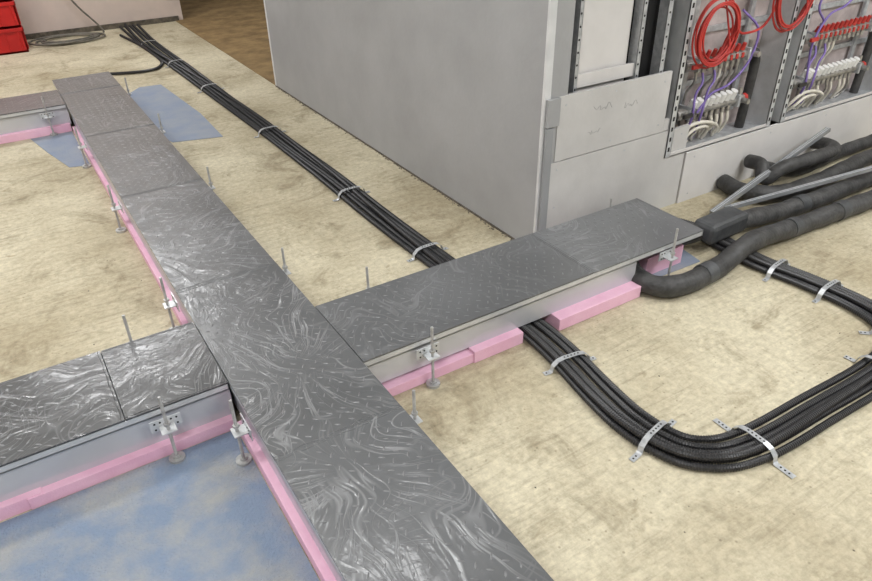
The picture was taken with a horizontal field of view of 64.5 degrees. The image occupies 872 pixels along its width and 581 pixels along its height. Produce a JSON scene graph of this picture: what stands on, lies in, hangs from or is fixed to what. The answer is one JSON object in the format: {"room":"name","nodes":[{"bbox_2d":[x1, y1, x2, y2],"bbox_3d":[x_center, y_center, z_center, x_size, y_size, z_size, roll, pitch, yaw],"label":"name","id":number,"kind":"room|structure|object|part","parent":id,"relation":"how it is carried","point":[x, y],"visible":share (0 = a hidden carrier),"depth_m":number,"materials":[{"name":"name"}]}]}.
{"room":"electrical equipment room","nodes":[
{"label":"electrical equipment room","id":0,"kind":"room"},
{"bbox_2d":[14,0,182,33],"bbox_3d":[-5.056,-3.468,5.760,5.200,2.900,0.150,-20,37,-26],"label":"wall","id":1,"kind":"structure","parent":0,"point":[36,16],"depth_m":7.12,"materials":[{"name":"paint"}]},
{"bbox_2d":[25,16,178,39],"bbox_3d":[-5.008,-2.223,6.458,5.150,0.050,0.020,-20,37,-26],"label":"baseboard","id":2,"kind":"structure","parent":1,"relation":"attached to","point":[171,18],"depth_m":7.24,"materials":[{"name":"grey"}]},
{"bbox_2d":[0,0,871,580],"bbox_3d":[-0.798,-0.820,4.277,9.500,0.104,13.000,-20,37,-26],"label":"floor","id":3,"kind":"structure","parent":0,"point":[734,349],"depth_m":2.63,"materials":[{"name":"concrete"}]},
{"bbox_2d":[0,25,28,55],"bbox_3d":[-4.208,-2.343,6.463,0.644,0.220,0.444,-20,37,-26],"label":"plastic crate","id":4,"kind":"object","parent":3,"relation":"on","point":[12,40],"visible":0.87,"depth_m":6.40,"materials":[{"name":"red plastic"}]},
{"bbox_2d":[0,0,20,28],"bbox_3d":[-4.211,-2.533,6.341,0.644,0.220,0.444,-20,37,-26],"label":"plastic crate","id":5,"kind":"object","parent":4,"relation":"on","point":[9,17],"visible":0.98,"depth_m":6.30,"materials":[{"name":"red plastic"}]},
{"bbox_2d":[0,90,71,143],"bbox_3d":[-3.371,-0.960,4.245,2.005,0.260,0.454,-20,37,-26],"label":"duct","id":6,"kind":"object","parent":3,"relation":"on","point":[29,116],"visible":1,"depth_m":4.52,"materials":[{"name":"metal"}]},
{"bbox_3d":[-2.966,-1.163,4.463,1.003,0.008,0.390,-19,37,-26],"label":"lid panel","id":7,"kind":"part","parent":6,"relation":"part of","materials":[{"name":"metal"}]},
{"bbox_2d":[31,131,89,166],"bbox_3d":[-2.350,-0.867,4.305,0.250,0.002,0.700,-20,37,-26],"label":"mat","id":8,"kind":"object","parent":3,"relation":"on","point":[63,146],"visible":0.94,"depth_m":4.35,"materials":[{"name":"blue plastic"}]},
{"bbox_2d":[28,0,105,45],"bbox_3d":[-3.668,-2.998,6.570,0.737,1.214,0.511,-20,37,-26],"label":"cable coil","id":9,"kind":"object","parent":3,"relation":"on","point":[92,36],"visible":1,"depth_m":6.84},
{"bbox_2d":[0,315,233,520],"bbox_3d":[-1.591,0.538,1.854,2.005,0.260,0.522,-20,37,-26],"label":"duct","id":10,"kind":"object","parent":3,"relation":"on","point":[67,428],"visible":1,"depth_m":2.07,"materials":[{"name":"metal"}]},
{"bbox_3d":[-1.426,0.439,1.919,0.998,0.008,0.389,-20,37,-26],"label":"lid panel","id":11,"kind":"part","parent":10,"relation":"part of","materials":[{"name":"grey metal"}]},
{"bbox_3d":[-0.874,0.243,2.207,0.303,0.008,0.389,-20,37,-26],"label":"lid panel","id":12,"kind":"part","parent":10,"relation":"part of","materials":[{"name":"metal"}]},
{"bbox_2d":[0,431,319,580],"bbox_3d":[-0.962,1.281,0.914,2.192,0.002,2.268,-20,37,-26],"label":"blue floor patch","id":13,"kind":"object","parent":3,"relation":"on","point":[206,516],"visible":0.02,"depth_m":1.88,"materials":[{"name":"blue fabric"}]},
{"bbox_2d":[130,84,222,141],"bbox_3d":[-1.933,-1.277,4.932,0.395,0.002,1.480,-20,37,-26],"label":"mat","id":14,"kind":"object","parent":3,"relation":"on","point":[180,122],"visible":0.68,"depth_m":4.86,"materials":[{"name":"blue plastic"}]},
{"bbox_2d":[52,71,553,580],"bbox_3d":[-0.945,-0.124,2.880,0.511,0.244,6.330,-20,37,-26],"label":"duct","id":15,"kind":"object","parent":3,"relation":"on","point":[366,494],"visible":1,"depth_m":2.09,"materials":[{"name":"metal"}]},
{"bbox_3d":[-2.518,-1.494,4.966,0.391,0.008,0.428,-20,37,-26],"label":"lid panel","id":16,"kind":"part","parent":15,"relation":"part of","materials":[{"name":"metal"}]},
{"bbox_3d":[-2.137,-1.173,4.454,0.391,0.008,0.998,-19,37,-26],"label":"lid panel","id":17,"kind":"part","parent":15,"relation":"part of","materials":[{"name":"grey metal"}]},
{"bbox_3d":[-1.603,-0.724,3.737,0.391,0.008,0.998,-19,37,-26],"label":"lid panel","id":18,"kind":"part","parent":15,"relation":"part of","materials":[{"name":"metal"}]},
{"bbox_3d":[-1.069,-0.275,3.021,0.391,0.008,0.998,-20,37,-26],"label":"lid panel","id":19,"kind":"part","parent":15,"relation":"part of","materials":[{"name":"metal"}]},
{"bbox_3d":[-0.535,0.174,2.304,0.391,0.008,0.998,-20,37,-26],"label":"lid panel","id":20,"kind":"part","parent":15,"relation":"part of","materials":[{"name":"metal"}]},
{"bbox_3d":[-0.002,0.623,1.588,0.391,0.008,0.998,-19,37,-26],"label":"lid panel","id":21,"kind":"part","parent":15,"relation":"part of","materials":[{"name":"metal"}]},
{"bbox_2d":[275,85,514,240],"bbox_3d":[-0.423,-0.891,4.279,0.036,0.008,3.173,-20,37,-26],"label":"debris","id":22,"kind":"object","parent":3,"relation":"on","point":[282,90],"visible":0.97,"depth_m":3.92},
{"bbox_2d":[263,0,575,238],"bbox_3d":[-0.379,-2.127,3.527,0.130,2.900,3.197,-20,37,-26],"label":"panel","id":23,"kind":"structure","parent":3,"relation":"on","point":[455,93],"depth_m":3.39,"materials":[{"name":"grey metal"}]},
{"bbox_2d":[110,23,871,478],"bbox_3d":[-0.941,-1.208,4.748,1.458,0.050,7.676,-23,39,-30],"label":"bundle","id":24,"kind":"object","parent":3,"relation":"on","point":[649,431],"visible":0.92,"depth_m":2.36,"materials":[{"name":"black plastic"}]},
{"bbox_2d":[315,198,703,395],"bbox_3d":[0.350,-0.059,2.727,1.615,0.260,0.507,-20,37,-26],"label":"duct","id":25,"kind":"object","parent":3,"relation":"on","point":[410,331],"visible":0.98,"depth_m":2.59,"materials":[{"name":"metal"}]},
{"bbox_3d":[0.085,-0.005,2.564,0.989,0.008,0.380,-20,37,-26],"label":"lid panel","id":26,"kind":"part","parent":25,"relation":"part of","materials":[{"name":"grey metal"}]},
{"bbox_3d":[0.768,-0.247,2.921,0.622,0.008,0.380,-20,37,-26],"label":"lid panel","id":27,"kind":"part","parent":25,"relation":"part of","materials":[{"name":"metal"}]},
{"bbox_2d":[653,249,699,275],"bbox_3d":[0.944,-0.159,3.100,0.370,0.002,0.340,-20,37,-26],"label":"mat","id":28,"kind":"object","parent":3,"relation":"on","point":[687,259],"visible":0.25,"depth_m":3.03,"materials":[{"name":"blue plastic"}]},
{"bbox_2d":[631,190,871,297],"bbox_3d":[1.693,-0.396,3.333,2.176,0.125,0.449,-20,37,-26],"label":"insulated pipe","id":29,"kind":"object","parent":3,"relation":"on","point":[706,273],"visible":0.87,"depth_m":2.95,"materials":[{"name":"black rubber"}]},
{"bbox_2d":[709,127,830,213],"bbox_3d":[1.743,-0.630,3.567,1.029,0.206,0.028,-23,39,-31],"label":"metal strut","id":30,"kind":"object","parent":3,"relation":"on","point":[826,130],"visible":0.76,"depth_m":3.52,"materials":[{"name":"metal"}]},
{"bbox_2d":[675,95,871,202],"bbox_3d":[2.653,-1.070,4.218,3.365,0.275,0.018,-20,37,-26],"label":"base panel","id":31,"kind":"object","parent":3,"relation":"on","point":[702,167],"depth_m":3.74,"materials":[{"name":"metal"}]},
{"bbox_2d":[683,171,871,244],"bbox_3d":[1.804,-0.456,3.408,2.088,0.141,0.245,-15,35,-21],"label":"insulated pipe","id":32,"kind":"object","parent":3,"relation":"on","point":[797,205],"visible":0.59,"depth_m":3.36,"materials":[{"name":"black rubber"}]},
{"bbox_2d":[694,206,748,243],"bbox_3d":[1.289,-0.297,3.128,0.260,0.095,0.115,-21,38,-28],"label":"joint","id":33,"kind":"object","parent":32,"relation":"attached to","point":[719,225],"visible":0.88,"depth_m":3.08,"materials":[{"name":"black rubber"}]},
{"bbox_2d":[724,166,871,207],"bbox_3d":[1.840,-0.518,3.438,0.945,0.094,0.024,-12,34,-16],"label":"metal strut","id":34,"kind":"object","parent":32,"relation":"on","point":[769,196],"visible":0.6,"depth_m":3.42,"materials":[{"name":"metal"}]},
{"bbox_2d":[716,149,871,201],"bbox_3d":[2.132,-0.645,3.733,1.329,0.087,0.279,-14,35,-19],"label":"insulated pipe","id":35,"kind":"object","parent":3,"relation":"on","point":[725,183],"visible":0.75,"depth_m":3.57,"materials":[{"name":"black rubber"}]},
{"bbox_2d":[767,134,871,176],"bbox_3d":[2.197,-0.774,3.924,0.974,0.085,0.168,-20,37,-26],"label":"insulated pipe","id":36,"kind":"object","parent":3,"relation":"on","point":[860,144],"visible":0.56,"depth_m":3.94,"materials":[{"name":"black rubber"}]},
{"bbox_2d":[744,137,841,184],"bbox_3d":[1.952,-0.714,3.722,0.713,0.141,0.248,-20,37,-26],"label":"insulated pipe","id":37,"kind":"object","parent":36,"relation":"on","point":[827,148],"visible":0.91,"depth_m":3.58,"materials":[{"name":"black rubber"}]},
{"bbox_3d":[2.272,-2.119,3.433,4.274,2.900,0.220,-20,37,-26],"label":"wall","id":38,"kind":"structure","parent":0,"visible":0},
{"bbox_2d":[537,128,553,230],"bbox_3d":[0.469,-0.419,2.987,0.038,0.580,0.015,-20,37,-26],"label":"sheet","id":39,"kind":"object","parent":38,"relation":"attached to","point":[548,133],"visible":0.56,"depth_m":2.94,"materials":[{"name":"grey metal"}]},
{"bbox_2d":[545,97,560,128],"bbox_3d":[0.475,-0.720,2.803,0.066,0.115,0.015,-20,37,-26],"label":"sheet","id":40,"kind":"object","parent":38,"relation":"attached to","point":[553,106],"visible":1,"depth_m":2.79,"materials":[{"name":"grey paint"}]},
{"bbox_2d":[554,70,672,161],"bbox_3d":[0.777,-0.766,3.019,0.660,0.280,0.018,-20,37,-26],"label":"panel","id":41,"kind":"object","parent":38,"relation":"attached to","point":[618,124],"visible":1,"depth_m":3.00,"materials":[{"name":"metal"}]},
{"bbox_2d":[546,124,689,227],"bbox_3d":[0.850,-0.495,3.247,0.878,0.415,0.018,-20,37,-26],"label":"base panel","id":42,"kind":"object","parent":38,"relation":"attached to","point":[584,184],"visible":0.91,"depth_m":3.20,"materials":[{"name":"metal"}]},
{"bbox_2d":[663,118,669,130],"bbox_3d":[1.074,-0.779,3.238,0.033,0.055,0.015,-20,37,-26],"label":"sheet","id":43,"kind":"object","parent":42,"relation":"on","point":[666,122],"visible":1,"depth_m":3.23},
{"bbox_2d":[624,0,659,80],"bbox_3d":[0.729,-1.764,2.510,0.632,2.450,0.045,-20,37,-26],"label":"cabinet frame","id":44,"kind":"object","parent":38,"relation":"attached to","point":[653,5],"visible":0.02,"depth_m":3.03,"materials":[{"name":"grey metal"}]},
{"bbox_2d":[663,0,813,157],"bbox_3d":[1.438,-1.194,3.294,0.877,0.965,0.196,-20,37,-26],"label":"upper cabinet","id":45,"kind":"object","parent":38,"relation":"attached to","point":[726,59],"visible":0.96,"depth_m":3.36,"materials":[{"name":"metal"}]},
{"bbox_3d":[1.363,-1.209,3.339,0.720,0.940,0.038,-20,37,-26],"label":"panel","id":46,"kind":"part","parent":45,"relation":"part of","materials":[{"name":"paint"}]},
{"bbox_2d":[771,0,871,122],"bbox_3d":[2.201,-1.470,3.714,0.935,0.952,0.160,-20,37,-26],"label":"upper cabinet","id":47,"kind":"object","parent":38,"relation":"attached to","point":[828,64],"visible":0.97,"depth_m":3.79,"materials":[{"name":"galvanised steel"},{"name":"plastic"},{"name":"nickel-plated brass"}]},
{"bbox_3d":[2.169,-1.495,3.760,0.855,0.940,0.038,-20,37,-26],"label":"panel","id":48,"kind":"part","parent":47,"relation":"part of","materials":[{"name":"paint"}]},
{"bbox_3d":[-0.847,-3.343,2.658,9.500,0.100,13.000,-20,37,-26],"label":"ceiling","id":49,"kind":"structure","parent":0,"visible":0},
{"bbox_2d":[568,0,584,93],"bbox_3d":[0.547,-1.653,2.370,0.020,2.480,0.051,-20,37,-26],"label":"stud","id":50,"kind":"object","parent":49,"relation":"attached to","point":[579,7],"visible":0.59,"depth_m":2.78,"materials":[{"name":"metal"}]},
{"bbox_2d":[576,0,633,91],"bbox_3d":[0.680,-1.813,2.393,0.300,2.240,0.015,-20,37,-26],"label":"sheet","id":51,"kind":"object","parent":50,"relation":"attached to","point":[606,25],"visible":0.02,"depth_m":2.87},
{"bbox_2d":[625,0,648,79],"bbox_3d":[0.850,-1.760,2.528,0.025,2.480,0.051,-20,37,-26],"label":"stud","id":52,"kind":"object","parent":49,"relation":"attached to","point":[641,6],"visible":0.59,"depth_m":2.95,"materials":[{"name":"metal"}]},
{"bbox_2d":[577,63,633,87],"bbox_3d":[0.710,-0.916,2.943,0.350,0.055,0.015,-20,37,-26],"label":"sheet","id":53,"kind":"object","parent":52,"relation":"attached to","point":[589,78],"visible":1,"depth_m":2.94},
{"bbox_2d":[649,0,674,74],"bbox_3d":[0.974,-1.794,2.578,0.030,2.480,0.051,-20,37,-26],"label":"stud","id":54,"kind":"object","parent":49,"relation":"attached to","point":[666,6],"visible":0.53,"depth_m":3.00,"materials":[{"name":"metal"}]}
]}

